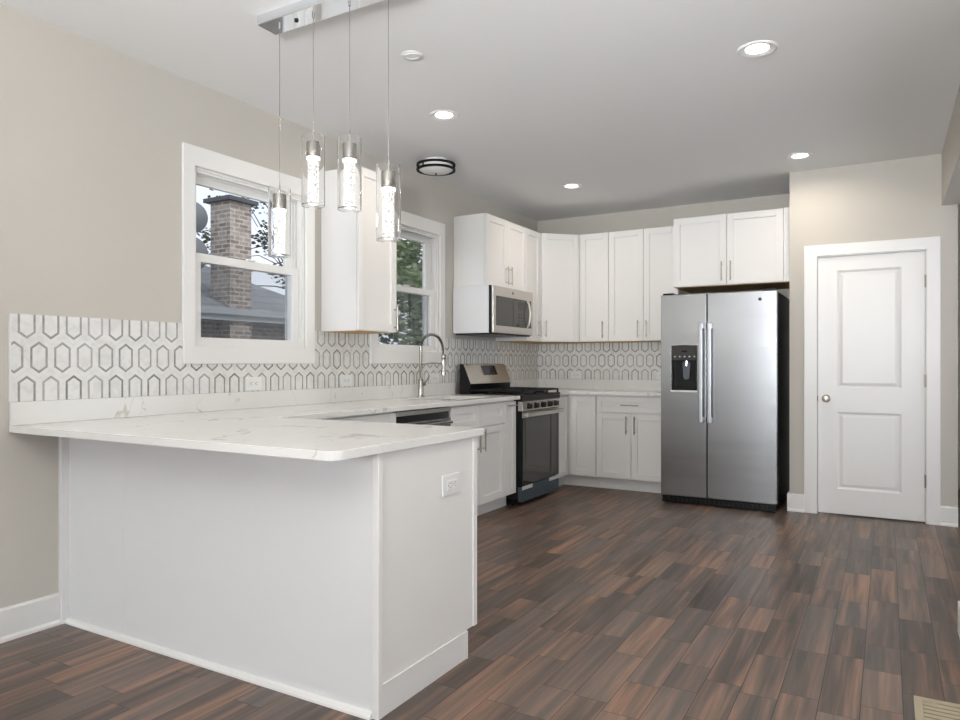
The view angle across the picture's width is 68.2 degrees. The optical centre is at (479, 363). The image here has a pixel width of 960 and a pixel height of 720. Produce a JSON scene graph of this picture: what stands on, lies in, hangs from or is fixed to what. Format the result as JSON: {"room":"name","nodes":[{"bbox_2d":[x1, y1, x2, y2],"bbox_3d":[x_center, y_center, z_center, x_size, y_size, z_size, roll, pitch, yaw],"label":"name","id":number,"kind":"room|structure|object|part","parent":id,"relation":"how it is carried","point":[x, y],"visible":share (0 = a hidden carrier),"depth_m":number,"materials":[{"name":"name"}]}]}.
{"room":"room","nodes":[
{"label":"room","id":0,"kind":"room"},
{"bbox_2d":[0,3,536,607],"bbox_3d":[-2.614,-0.133,2.137,0.140,2.787,15.100,0,0,30],"label":"wall","id":1,"kind":"structure","parent":0,"point":[92,134],"depth_m":3.35,"materials":[{"name":"grey paint"}]},
{"bbox_2d":[0,593,60,643],"bbox_3d":[-4.105,1.111,-0.621,0.024,0.140,8.831,0,0,30],"label":"baseboard","id":2,"kind":"structure","parent":1,"relation":"attached to","point":[22,619],"depth_m":3.09,"materials":[{"name":"white paint"}]},
{"bbox_2d":[182,142,314,363],"bbox_3d":[-1.395,-0.586,4.236,0.160,1.180,0.995,0,0,30],"label":"window","id":3,"kind":"structure","parent":1,"relation":"in","point":[298,346],"depth_m":4.16,"materials":[{"name":"white paint"}]},
{"bbox_3d":[-1.412,-0.809,4.245,0.028,0.494,0.819,0,0,30],"label":"sash","id":4,"kind":"part","parent":3,"relation":"part of","materials":[{"name":"white paint"}]},
{"bbox_3d":[-1.377,-0.358,4.225,0.028,0.498,0.819,0,0,30],"label":"sash","id":5,"kind":"part","parent":3,"relation":"part of","materials":[{"name":"white paint"}]},
{"bbox_2d":[8,313,537,401],"bbox_3d":[-0.697,-0.024,5.321,0.010,0.380,5.288,0,0,30],"label":"tile backsplash","id":6,"kind":"structure","parent":1,"relation":"attached to","point":[50,357],"depth_m":3.65,"materials":[{"name":"tile"}]},
{"bbox_2d":[245,377,261,390],"bbox_3d":[-1.338,0.121,4.188,0.010,0.080,0.125,0,0,30],"label":"wall outlet","id":7,"kind":"object","parent":6,"relation":"attached to","point":[251,383],"visible":1,"depth_m":4.18,"materials":[{"name":"white plastic"}]},
{"bbox_2d":[249,381,253,386],"bbox_3d":[-1.345,0.121,4.170,0.003,0.036,0.032,0,0,30],"label":"receptacle","id":8,"kind":"object","parent":7,"relation":"attached to","point":[251,383],"depth_m":4.17,"materials":[{"name":"grey plastic"}]},
{"bbox_2d":[254,380,258,386],"bbox_3d":[-1.326,0.121,4.203,0.003,0.036,0.032,0,0,30],"label":"receptacle","id":9,"kind":"object","parent":7,"relation":"attached to","point":[256,382],"depth_m":4.20,"materials":[{"name":"grey plastic"}]},
{"bbox_2d":[340,375,352,386],"bbox_3d":[-0.924,0.121,4.908,0.010,0.080,0.125,0,0,30],"label":"wall outlet","id":10,"kind":"object","parent":6,"relation":"attached to","point":[345,380],"visible":1,"depth_m":4.90,"materials":[{"name":"white plastic"}]},
{"bbox_2d":[430,373,438,382],"bbox_3d":[-0.373,0.125,5.866,0.010,0.080,0.125,0,0,30],"label":"wall outlet","id":11,"kind":"object","parent":6,"relation":"attached to","point":[434,377],"visible":1,"depth_m":5.86,"materials":[{"name":"white plastic"}]},
{"bbox_2d":[321,167,397,333],"bbox_3d":[-0.800,-0.739,4.793,0.355,1.064,0.405,0,0,30],"label":"upper cabinet","id":12,"kind":"object","parent":1,"relation":"attached to","point":[358,271],"visible":0.8,"depth_m":4.66,"materials":[{"name":"white paint"}]},
{"bbox_3d":[-0.825,-0.209,4.808,0.270,0.004,0.381,0,0,30],"label":"panel","id":13,"kind":"part","parent":12,"relation":"part of","materials":[{"name":"brown wood"}]},
{"bbox_3d":[-0.686,-0.741,4.727,0.020,1.056,0.401,0,0,30],"label":"door","id":14,"kind":"part","parent":12,"relation":"part of","materials":[{"name":"white paint"}]},
{"bbox_3d":[-0.576,-0.306,4.863,0.036,0.165,0.012,0,0,30],"label":"bar handle","id":15,"kind":"part","parent":12,"relation":"part of","materials":[{"name":"silver metal"}]},
{"bbox_2d":[370,210,444,363],"bbox_3d":[-0.610,-0.586,5.602,0.160,1.180,0.995,0,0,30],"label":"window","id":16,"kind":"structure","parent":1,"relation":"in","point":[379,353],"depth_m":5.88,"materials":[{"name":"white paint"}]},
{"bbox_3d":[-0.592,-0.358,5.591,0.028,0.498,0.817,0,0,30],"label":"sash","id":17,"kind":"part","parent":16,"relation":"part of","materials":[{"name":"white paint"}]},
{"bbox_3d":[-0.626,-0.809,5.611,0.028,0.494,0.817,0,0,30],"label":"sash","id":18,"kind":"part","parent":16,"relation":"part of","materials":[{"name":"white paint"}]},
{"bbox_2d":[454,213,525,290],"bbox_3d":[0.118,-0.966,6.382,0.363,0.610,0.757,0,0,30],"label":"upper cabinet","id":19,"kind":"object","parent":1,"relation":"attached to","point":[489,249],"visible":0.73,"depth_m":6.12,"materials":[{"name":"white paint"}]},
{"bbox_2d":[453,285,532,337],"bbox_3d":[0.149,-0.451,6.346,0.435,0.413,0.772,0,0,30],"label":"microwave","id":20,"kind":"object","parent":19,"relation":"attached to","point":[495,311],"visible":1,"depth_m":6.07,"materials":[{"name":"silver metal"}]},
{"bbox_3d":[0.275,-0.457,6.274,0.022,0.401,0.772,0,0,30],"label":"frame","id":21,"kind":"part","parent":20,"relation":"part of","materials":[{"name":"silver metal"}]},
{"bbox_3d":[0.293,-0.457,6.264,0.016,0.397,0.766,0,0,30],"label":"door","id":22,"kind":"part","parent":20,"relation":"part of","materials":[{"name":"silver metal"}]},
{"bbox_3d":[0.384,-0.445,6.404,0.002,0.252,0.363,0,0,30],"label":"control panel","id":23,"kind":"part","parent":20,"relation":"part of","materials":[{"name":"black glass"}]},
{"bbox_3d":[0.445,-0.447,6.474,0.048,0.256,0.018,0,0,30],"label":"handle","id":24,"kind":"part","parent":20,"relation":"part of","materials":[{"name":"silver metal"}]},
{"bbox_3d":[0.141,-0.966,6.150,0.020,0.606,0.375,0,0,30],"label":"door","id":25,"kind":"part","parent":19,"relation":"part of","materials":[{"name":"white paint"}]},
{"bbox_3d":[0.330,-0.966,6.478,0.020,0.606,0.375,0,0,30],"label":"door","id":26,"kind":"part","parent":19,"relation":"part of","materials":[{"name":"white paint"}]},
{"bbox_2d":[496,228,541,341],"bbox_3d":[0.386,-0.739,6.847,0.363,1.064,0.315,0,0,30],"label":"upper cabinet","id":27,"kind":"object","parent":1,"relation":"attached to","point":[532,237],"visible":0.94,"depth_m":6.80,"materials":[{"name":"white paint"}]},
{"bbox_3d":[0.360,-0.209,6.862,0.278,0.004,0.291,0,0,30],"label":"panel","id":28,"kind":"part","parent":27,"relation":"part of","materials":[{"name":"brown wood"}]},
{"bbox_3d":[0.503,-0.741,6.780,0.020,1.056,0.311,0,0,30],"label":"door","id":29,"kind":"part","parent":27,"relation":"part of","materials":[{"name":"white paint"}]},
{"bbox_3d":[0.580,-0.330,6.856,0.036,0.165,0.012,0,0,30],"label":"bar handle","id":30,"kind":"part","parent":27,"relation":"part of","materials":[{"name":"silver metal"}]},
{"bbox_2d":[0,0,959,220],"bbox_3d":[0.212,-1.576,0.432,6.740,0.100,15.240,0,0,30],"label":"ceiling","id":31,"kind":"structure","parent":0,"point":[638,104],"depth_m":3.80,"materials":[{"name":"white paint"}]},
{"bbox_2d":[257,0,400,257],"bbox_3d":[-0.621,-0.998,2.966,0.766,1.056,0.112,0,0,30],"label":"pendant light","id":32,"kind":"object","parent":31,"relation":"hanging from","point":[301,13],"visible":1,"depth_m":2.97,"materials":[{"name":"clear glass"}]},
{"bbox_3d":[-0.882,-0.618,3.116,0.098,0.297,0.098,0,0,30],"label":"lamp shade","id":33,"kind":"part","parent":32,"relation":"part of","materials":[{"name":"clear glass"}]},
{"bbox_3d":[-0.882,-1.140,3.116,0.003,0.687,0.003,0,0,30],"label":"cord","id":34,"kind":"part","parent":32,"relation":"part of","materials":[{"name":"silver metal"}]},
{"bbox_3d":[-0.710,-0.818,3.018,0.098,0.297,0.098,0,0,30],"label":"lamp shade","id":35,"kind":"part","parent":32,"relation":"part of","materials":[{"name":"clear glass"}]},
{"bbox_3d":[-0.710,-1.240,3.018,0.003,0.487,0.003,0,0,30],"label":"cord","id":36,"kind":"part","parent":32,"relation":"part of","materials":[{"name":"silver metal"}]},
{"bbox_3d":[-0.538,-0.780,2.918,0.098,0.297,0.098,0,0,30],"label":"lamp shade","id":37,"kind":"part","parent":32,"relation":"part of","materials":[{"name":"clear glass"}]},
{"bbox_3d":[-0.538,-1.221,2.918,0.003,0.525,0.003,0,0,30],"label":"cord","id":38,"kind":"part","parent":32,"relation":"part of","materials":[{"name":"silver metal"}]},
{"bbox_3d":[-0.364,-0.637,2.819,0.098,0.297,0.098,0,0,30],"label":"lamp shade","id":39,"kind":"part","parent":32,"relation":"part of","materials":[{"name":"clear glass"}]},
{"bbox_3d":[-0.364,-1.149,2.819,0.003,0.668,0.003,0,0,30],"label":"cord","id":40,"kind":"part","parent":32,"relation":"part of","materials":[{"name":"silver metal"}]},
{"bbox_2d":[401,50,422,59],"bbox_3d":[-0.336,-1.522,3.507,0.106,0.008,0.106,0,0,30],"label":"smoke detector","id":41,"kind":"object","parent":31,"relation":"attached to","point":[411,54],"visible":1,"depth_m":3.50,"materials":[{"name":"white plastic"}]},
{"bbox_2d":[416,157,455,175],"bbox_3d":[-0.331,-1.471,5.327,0.294,0.110,0.294,0,0,30],"label":"flush ceiling light","id":42,"kind":"object","parent":31,"relation":"attached to","point":[431,166],"visible":1,"depth_m":5.25,"materials":[{"name":"white glass"}]},
{"bbox_3d":[-0.331,-1.471,5.327,0.252,0.085,0.252,0,0,30],"label":"lamp shade","id":43,"kind":"part","parent":42,"relation":"part of","materials":[{"name":"white glass"}]},
{"bbox_2d":[429,110,458,120],"bbox_3d":[-0.221,-1.522,4.356,0.184,0.008,0.184,0,0,30],"label":"recessed light","id":44,"kind":"object","parent":31,"relation":"in","point":[440,115],"visible":1,"depth_m":4.36,"materials":[{"name":"white paint"}]},
{"bbox_2d":[561,183,581,188],"bbox_3d":[0.788,-1.522,6.101,0.184,0.008,0.184,0,0,30],"label":"recessed light","id":45,"kind":"object","parent":31,"relation":"in","point":[570,185],"visible":1,"depth_m":6.10,"materials":[{"name":"white paint"}]},
{"bbox_2d":[737,40,777,57],"bbox_3d":[1.345,-1.522,3.437,0.184,0.008,0.184,0,0,30],"label":"recessed light","id":46,"kind":"object","parent":31,"relation":"in","point":[760,48],"visible":1,"depth_m":3.43,"materials":[{"name":"white paint"}]},
{"bbox_2d":[786,152,813,159],"bbox_3d":[2.353,-1.522,5.210,0.184,0.008,0.184,0,0,30],"label":"recessed light","id":47,"kind":"object","parent":31,"relation":"in","point":[801,155],"visible":1,"depth_m":5.20,"materials":[{"name":"white paint"}]},
{"bbox_2d":[0,484,959,719],"bbox_3d":[0.212,1.221,0.432,6.740,0.080,15.240,0,0,30],"label":"floor","id":48,"kind":"structure","parent":0,"point":[594,603],"depth_m":3.08,"materials":[{"name":"brown wood"}]},
{"bbox_2d":[58,436,476,719],"bbox_3d":[-0.962,0.739,3.057,1.806,0.883,0.678,0,0,30],"label":"base cabinet","id":49,"kind":"object","parent":48,"relation":"on","point":[349,586],"visible":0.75,"depth_m":2.65,"materials":[{"name":"white paint"}]},
{"bbox_3d":[-1.696,0.739,3.131,0.406,0.883,0.009,0,0,30],"label":"panel","id":50,"kind":"part","parent":49,"relation":"part of","materials":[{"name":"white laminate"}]},
{"bbox_3d":[-1.119,1.170,2.784,1.752,0.021,0.019,0,0,30],"label":"molding","id":51,"kind":"part","parent":49,"relation":"part of","materials":[{"name":"white paint"}]},
{"bbox_3d":[-0.936,0.739,2.694,1.345,0.883,0.009,0,0,30],"label":"panel","id":52,"kind":"part","parent":49,"relation":"part of","materials":[{"name":"white laminate"}]},
{"bbox_2d":[9,382,519,460],"bbox_3d":[-0.335,0.232,4.132,1.820,0.130,3.585,0,0,30],"label":"countertop","id":53,"kind":"structure","parent":49,"relation":"on","point":[275,423],"depth_m":3.12,"materials":[{"name":"white stone"}]},
{"bbox_2d":[417,333,445,396],"bbox_3d":[-0.368,0.015,5.547,0.266,0.502,0.098,0,0,30],"label":"kitchen faucet","id":54,"kind":"object","parent":53,"relation":"on","point":[421,383],"visible":1,"depth_m":5.56,"materials":[{"name":"silver metal"}]},
{"bbox_3d":[-0.365,0.003,5.524,0.236,0.028,0.047,0,0,30],"label":"docking arm","id":55,"kind":"part","parent":54,"relation":"part of","materials":[{"name":"silver metal"}]},
{"bbox_3d":[-0.340,0.739,2.354,0.027,0.883,0.026,0,0,30],"label":"corner post","id":56,"kind":"part","parent":49,"relation":"part of","materials":[{"name":"white paint"}]},
{"bbox_3d":[-0.181,0.739,2.637,0.020,0.883,0.628,0,0,30],"label":"panel","id":57,"kind":"part","parent":49,"relation":"part of","materials":[{"name":"white paint"}]},
{"bbox_2d":[442,472,459,496],"bbox_3d":[-0.110,0.467,2.730,0.010,0.080,0.125,0,0,30],"label":"wall outlet","id":58,"kind":"object","parent":49,"relation":"attached to","point":[450,483],"visible":1,"depth_m":2.72,"materials":[{"name":"white plastic"}]},
{"bbox_2d":[447,480,451,489],"bbox_3d":[-0.117,0.467,2.712,0.003,0.036,0.032,0,0,30],"label":"receptacle","id":59,"kind":"object","parent":58,"relation":"attached to","point":[449,482],"depth_m":2.71,"materials":[{"name":"grey plastic"}]},
{"bbox_2d":[452,478,456,488],"bbox_3d":[-0.098,0.467,2.745,0.003,0.036,0.032,0,0,30],"label":"receptacle","id":60,"kind":"object","parent":58,"relation":"attached to","point":[454,480],"depth_m":2.74,"materials":[{"name":"grey plastic"}]},
{"bbox_2d":[323,412,395,422],"bbox_3d":[-1.021,0.739,4.154,0.609,0.883,0.945,0,0,30],"label":"base cabinet","id":61,"kind":"object","parent":48,"relation":"on","point":[388,417],"visible":0.16,"depth_m":4.22,"materials":[{"name":"white paint"}]},
{"bbox_2d":[394,407,452,425],"bbox_3d":[-0.583,0.743,4.816,0.611,0.872,0.626,0,0,30],"label":"dishwasher","id":62,"kind":"object","parent":48,"relation":"on","point":[438,416],"visible":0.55,"depth_m":4.70,"materials":[{"name":"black metal"}]},
{"bbox_3d":[-0.373,0.321,4.696,0.025,0.028,0.620,0,0,30],"label":"rail","id":63,"kind":"part","parent":62,"relation":"part of","materials":[{"name":"silver metal"}]},
{"bbox_3d":[-0.372,0.726,4.695,0.027,0.690,0.620,0,0,30],"label":"door","id":64,"kind":"part","parent":62,"relation":"part of","materials":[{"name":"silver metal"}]},
{"bbox_3d":[-0.340,0.406,4.676,0.049,0.022,0.530,0,0,30],"label":"handle","id":65,"kind":"part","parent":62,"relation":"part of","materials":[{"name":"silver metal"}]},
{"bbox_2d":[446,399,504,515],"bbox_3d":[-0.250,0.739,5.459,0.645,0.883,0.806,0,0,30],"label":"base cabinet","id":66,"kind":"object","parent":48,"relation":"on","point":[490,416],"visible":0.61,"depth_m":5.46,"materials":[{"name":"white paint"}]},
{"bbox_3d":[-0.110,0.394,5.147,0.020,0.164,0.397,0,0,30],"label":"drawer","id":67,"kind":"part","parent":66,"relation":"part of","materials":[{"name":"white paint"}]},
{"bbox_3d":[-0.110,0.774,5.147,0.020,0.583,0.397,0,0,30],"label":"door","id":68,"kind":"part","parent":66,"relation":"part of","materials":[{"name":"white paint"}]},
{"bbox_3d":[-0.005,0.581,5.274,0.036,0.165,0.012,0,0,30],"label":"bar handle","id":69,"kind":"part","parent":66,"relation":"part of","materials":[{"name":"silver metal"}]},
{"bbox_3d":[0.033,0.581,5.340,0.036,0.165,0.012,0,0,30],"label":"bar handle","id":70,"kind":"part","parent":66,"relation":"part of","materials":[{"name":"silver metal"}]},
{"bbox_3d":[0.090,0.394,5.495,0.020,0.164,0.398,0,0,30],"label":"drawer","id":71,"kind":"part","parent":66,"relation":"part of","materials":[{"name":"white paint"}]},
{"bbox_3d":[0.090,0.774,5.495,0.020,0.583,0.398,0,0,30],"label":"door","id":72,"kind":"part","parent":66,"relation":"part of","materials":[{"name":"white paint"}]},
{"bbox_2d":[495,400,517,508],"bbox_3d":[0.000,0.739,5.894,0.645,0.883,0.196,0,0,30],"label":"base cabinet","id":73,"kind":"object","parent":48,"relation":"on","point":[510,405],"visible":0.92,"depth_m":5.78,"materials":[{"name":"white paint"}]},
{"bbox_3d":[0.240,0.689,5.756,0.020,0.754,0.192,0,0,30],"label":"door","id":74,"kind":"part","parent":73,"relation":"part of","materials":[{"name":"white paint"}]},
{"bbox_2d":[460,364,563,504],"bbox_3d":[0.290,0.593,6.286,0.671,1.175,0.760,0,0,30],"label":"gas range","id":75,"kind":"object","parent":48,"relation":"on","point":[537,410],"visible":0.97,"depth_m":6.11,"materials":[{"name":"silver metal"}]},
{"bbox_2d":[472,392,559,397],"bbox_3d":[0.273,0.274,6.296,0.630,0.022,0.759,0,0,30],"label":"cooktop","id":76,"kind":"object","parent":75,"relation":"in","point":[522,394],"depth_m":6.12,"materials":[{"name":"black metal"}]},
{"bbox_3d":[0.516,0.707,6.156,0.038,0.612,0.752,0,0,30],"label":"oven door","id":77,"kind":"part","parent":75,"relation":"part of","materials":[{"name":"black ceramic"}]},
{"bbox_3d":[0.516,1.083,6.156,0.038,0.125,0.752,0,0,30],"label":"storage drawer","id":78,"kind":"part","parent":75,"relation":"part of","materials":[{"name":"blue metal"}]},
{"bbox_3d":[0.519,0.357,6.154,0.046,0.077,0.752,0,0,30],"label":"knob panel","id":79,"kind":"part","parent":75,"relation":"part of","materials":[{"name":"silver metal"}]},
{"bbox_3d":[0.535,0.427,6.145,0.004,0.050,0.748,0,0,30],"label":"door rail","id":80,"kind":"part","parent":75,"relation":"part of","materials":[{"name":"silver metal"}]},
{"bbox_3d":[0.534,0.731,6.145,0.004,0.556,0.736,0,0,30],"label":"door glass","id":81,"kind":"part","parent":75,"relation":"part of","materials":[{"name":"black glass"}]},
{"bbox_3d":[0.559,0.426,6.131,0.051,0.034,0.736,0,0,30],"label":"oven handle","id":82,"kind":"part","parent":75,"relation":"part of","materials":[{"name":"silver metal"}]},
{"bbox_2d":[557,394,599,487],"bbox_3d":[0.773,0.739,6.992,0.891,0.883,0.924,0,0,30],"label":"base cabinet","id":83,"kind":"object","parent":48,"relation":"on","point":[578,421],"visible":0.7,"depth_m":6.73,"materials":[{"name":"white paint"}]},
{"bbox_3d":[0.981,0.688,6.715,0.251,0.756,0.020,0,0,30],"label":"door","id":84,"kind":"part","parent":83,"relation":"part of","materials":[{"name":"white paint"}]},
{"bbox_2d":[510,379,660,395],"bbox_3d":[1.068,0.232,6.821,1.573,0.130,0.927,0,0,30],"label":"countertop","id":85,"kind":"structure","parent":83,"relation":"on","point":[565,386],"depth_m":7.14,"materials":[{"name":"white stone"}]},
{"bbox_2d":[597,395,660,492],"bbox_3d":[1.517,0.739,6.725,0.660,0.883,0.645,0,0,30],"label":"base cabinet","id":86,"kind":"object","parent":48,"relation":"on","point":[628,427],"visible":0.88,"depth_m":6.49,"materials":[{"name":"white paint"}]},
{"bbox_3d":[1.240,0.763,6.566,0.331,0.605,0.020,0,0,30],"label":"door","id":87,"kind":"part","parent":86,"relation":"part of","materials":[{"name":"white paint"}]},
{"bbox_3d":[1.379,0.382,6.486,0.652,0.144,0.020,0,0,30],"label":"drawer","id":88,"kind":"part","parent":86,"relation":"part of","materials":[{"name":"white paint"}]},
{"bbox_3d":[1.403,0.569,6.439,0.012,0.165,0.036,0,0,30],"label":"bar handle","id":89,"kind":"part","parent":86,"relation":"part of","materials":[{"name":"silver metal"}]},
{"bbox_3d":[1.524,0.763,6.402,0.317,0.605,0.020,0,0,30],"label":"door","id":90,"kind":"part","parent":86,"relation":"part of","materials":[{"name":"white paint"}]},
{"bbox_2d":[661,288,788,511],"bbox_3d":[2.137,0.291,6.144,0.920,1.764,0.938,0,0,30],"label":"refrigerator","id":91,"kind":"object","parent":48,"relation":"on","point":[725,355],"visible":1,"depth_m":5.79,"materials":[{"name":"silver metal"}]},
{"bbox_3d":[1.718,0.269,5.961,0.377,1.691,0.068,0,0,30],"label":"door","id":92,"kind":"part","parent":91,"relation":"part of","materials":[{"name":"silver metal"}]},
{"bbox_3d":[1.704,-0.088,5.921,0.208,0.128,0.005,0,0,30],"label":"dispenser panel","id":93,"kind":"part","parent":91,"relation":"part of","materials":[{"name":"grey plastic"}]},
{"bbox_3d":[1.819,0.080,5.824,0.028,0.822,0.068,0,0,30],"label":"door handle","id":94,"kind":"part","parent":91,"relation":"part of","materials":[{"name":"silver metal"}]},
{"bbox_3d":[1.879,0.080,5.790,0.030,0.822,0.068,0,0,30],"label":"door handle","id":95,"kind":"part","parent":91,"relation":"part of","materials":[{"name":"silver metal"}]},
{"bbox_3d":[2.121,0.269,5.729,0.533,1.691,0.068,0,0,30],"label":"door","id":96,"kind":"part","parent":91,"relation":"part of","materials":[{"name":"silver metal"}]},
{"bbox_2d":[913,695,959,719],"bbox_3d":[1.534,1.177,2.323,0.184,0.007,0.317,0,0,30],"label":"floor vent","id":97,"kind":"object","parent":48,"relation":"in","point":[929,709],"visible":1,"depth_m":2.40,"materials":[{"name":"beige metal"}]},
{"bbox_3d":[1.536,1.180,2.326,0.132,0.001,0.255,0,0,30],"label":"duct shadow plate","id":98,"kind":"part","parent":97,"relation":"part of","materials":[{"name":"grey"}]},
{"bbox_2d":[537,194,789,490],"bbox_3d":[1.819,-0.173,6.995,2.704,2.707,0.120,0,0,30],"label":"wall","id":99,"kind":"structure","parent":0,"point":[664,216],"depth_m":6.93,"materials":[{"name":"grey paint"}]},
{"bbox_2d":[513,233,584,343],"bbox_3d":[0.729,-0.739,7.189,0.618,1.064,0.627,0,0,30],"label":"upper cabinet","id":100,"kind":"object","parent":99,"relation":"attached to","point":[559,253],"visible":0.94,"depth_m":6.97,"materials":[{"name":"white paint"}]},
{"bbox_3d":[0.730,-0.209,7.192,0.590,0.004,0.593,0,0,30],"label":"panel","id":101,"kind":"part","parent":100,"relation":"part of","materials":[{"name":"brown wood"}]},
{"bbox_3d":[0.788,-0.741,6.962,0.386,1.056,0.020,0,0,-15],"label":"door","id":102,"kind":"part","parent":100,"relation":"part of","materials":[{"name":"white paint"}]},
{"bbox_2d":[580,232,617,342],"bbox_3d":[1.191,-0.739,7.069,0.298,1.064,0.375,0,0,30],"label":"upper cabinet","id":103,"kind":"object","parent":99,"relation":"attached to","point":[594,248],"visible":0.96,"depth_m":6.95,"materials":[{"name":"white paint"}]},
{"bbox_3d":[1.205,-0.209,7.094,0.274,0.004,0.290,0,0,30],"label":"panel","id":104,"kind":"part","parent":103,"relation":"part of","materials":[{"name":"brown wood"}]},
{"bbox_3d":[1.188,-0.326,6.875,0.012,0.165,0.036,0,0,30],"label":"bar handle","id":105,"kind":"part","parent":103,"relation":"part of","materials":[{"name":"silver metal"}]},
{"bbox_2d":[538,342,660,379],"bbox_3d":[1.321,-0.022,7.207,1.610,0.376,0.008,0,0,30],"label":"tile backsplash","id":106,"kind":"structure","parent":99,"relation":"attached to","point":[631,360],"depth_m":7.25,"materials":[{"name":"tile"}]},
{"bbox_2d":[571,371,581,378],"bbox_3d":[1.004,0.123,7.378,0.125,0.080,0.010,0,0,30],"label":"wall outlet","id":107,"kind":"object","parent":106,"relation":"attached to","point":[574,374],"visible":1,"depth_m":7.38,"materials":[{"name":"white plastic"}]},
{"bbox_2d":[657,372,660,379],"bbox_3d":[1.789,0.123,6.927,0.125,0.080,0.010,0,0,30],"label":"wall outlet","id":108,"kind":"object","parent":106,"relation":"attached to","point":[658,373],"visible":0.38,"depth_m":6.94,"materials":[{"name":"white plastic"}]},
{"bbox_2d":[609,226,686,342],"bbox_3d":[1.610,-0.739,6.827,0.668,1.064,0.375,0,0,30],"label":"upper cabinet","id":109,"kind":"object","parent":99,"relation":"attached to","point":[641,261],"visible":0.83,"depth_m":6.71,"materials":[{"name":"white paint"}]},
{"bbox_3d":[1.400,-0.741,6.785,0.341,1.056,0.020,0,0,30],"label":"door","id":110,"kind":"part","parent":109,"relation":"part of","materials":[{"name":"white paint"}]},
{"bbox_3d":[1.625,-0.209,6.853,0.644,0.004,0.290,0,0,30],"label":"panel","id":111,"kind":"part","parent":109,"relation":"part of","materials":[{"name":"brown wood"}]},
{"bbox_3d":[1.689,-0.741,6.619,0.320,1.056,0.020,0,0,30],"label":"door","id":112,"kind":"part","parent":109,"relation":"part of","materials":[{"name":"white paint"}]},
{"bbox_2d":[674,207,789,293],"bbox_3d":[2.275,-0.972,6.284,0.963,0.610,0.655,0,0,30],"label":"upper cabinet","id":113,"kind":"object","parent":99,"relation":"attached to","point":[742,251],"visible":0.95,"depth_m":6.04,"materials":[{"name":"white paint"}]},
{"bbox_3d":[1.913,-0.974,6.167,0.448,0.602,0.020,0,0,30],"label":"door","id":114,"kind":"part","parent":113,"relation":"part of","materials":[{"name":"white paint"}]},
{"bbox_3d":[2.289,-0.669,6.310,0.939,0.004,0.570,0,0,30],"label":"panel","id":115,"kind":"part","parent":113,"relation":"part of","materials":[{"name":"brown wood"}]},
{"bbox_3d":[2.304,-0.974,5.942,0.448,0.602,0.020,0,0,30],"label":"door","id":116,"kind":"part","parent":113,"relation":"part of","materials":[{"name":"white paint"}]},
{"bbox_2d":[790,154,957,506],"bbox_3d":[3.153,-0.173,5.720,1.121,2.707,0.761,0,0,30],"label":"wall","id":117,"kind":"structure","parent":0,"point":[897,198],"depth_m":5.38,"materials":[{"name":"grey paint"}]},
{"bbox_2d":[804,236,940,524],"bbox_3d":[2.979,0.128,5.415,0.906,2.105,0.181,0,0,30],"label":"door","id":118,"kind":"structure","parent":117,"relation":"in","point":[872,309],"depth_m":5.38,"materials":[{"name":"white paint"}]},
{"bbox_3d":[2.693,0.276,5.514,0.062,0.062,0.067,0,0,30],"label":"knob","id":119,"kind":"part","parent":118,"relation":"part of","materials":[{"name":"silver metal"}]},
{"bbox_2d":[787,491,957,526],"bbox_3d":[2.976,1.111,5.427,1.137,0.140,0.124,0,0,30],"label":"baseboard","id":120,"kind":"structure","parent":117,"relation":"attached to","point":[795,502],"depth_m":5.15,"materials":[{"name":"white paint"}]},
{"bbox_2d":[942,85,959,205],"bbox_3d":[0.131,-0.173,-0.566,0.185,2.707,13.150,0,0,30],"label":"wall","id":121,"kind":"structure","parent":0,"point":[950,153],"depth_m":4.45,"materials":[{"name":"grey paint"}]},
{"bbox_2d":[958,601,959,637],"bbox_3d":[1.929,1.112,2.781,0.035,0.138,0.745,0,0,30],"label":"baseboard","id":122,"kind":"structure","parent":121,"relation":"attached to","point":[958,601],"depth_m":3.07,"materials":[{"name":"white paint"}]},
{"bbox_2d":[958,204,959,488],"bbox_3d":[4.582,-0.173,6.640,2.450,2.707,0.120,0,0,30],"label":"wall","id":123,"kind":"structure","parent":0,"point":[958,204],"depth_m":6.63,"materials":[{"name":"grey paint"}]},
{"label":"outside","id":124,"kind":"structure","parent":0,"visible":0},
{"bbox_3d":[-3.477,1.981,14.687,13.855,0.100,26.000,0,0,30],"label":"ground","id":125,"kind":"structure","parent":124,"visible":0},
{"bbox_2d":[197,189,284,288],"bbox_3d":[-4.665,-1.573,15.713,2.665,7.026,3.378,0,0,30],"label":"street tree","id":126,"kind":"object","parent":125,"relation":"on","point":[205,234],"visible":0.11,"depth_m":15.43,"materials":[{"name":"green plant"}]},
{"bbox_2d":[201,194,284,339],"bbox_3d":[-5.316,0.056,7.295,5.435,3.750,5.750,0,0,30],"label":"neighbor house","id":127,"kind":"structure","parent":125,"relation":"on","point":[232,306],"depth_m":7.09,"materials":[{"name":"brick"}]},
{"bbox_2d":[196,202,207,268],"bbox_3d":[-2.829,-1.156,6.867,0.208,0.847,0.318,0,0,30],"label":"satellite dish","id":128,"kind":"object","parent":127,"relation":"attached to","point":[201,214],"visible":0.2,"depth_m":6.90,"materials":[{"name":"grey metal"}]},
{"bbox_2d":[379,239,421,345],"bbox_3d":[-1.176,-1.184,13.290,2.719,6.240,3.684,0,0,30],"label":"leafy tree","id":129,"kind":"object","parent":125,"relation":"on","point":[409,272],"visible":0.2,"depth_m":12.34,"materials":[{"name":"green plant"}]}
]}

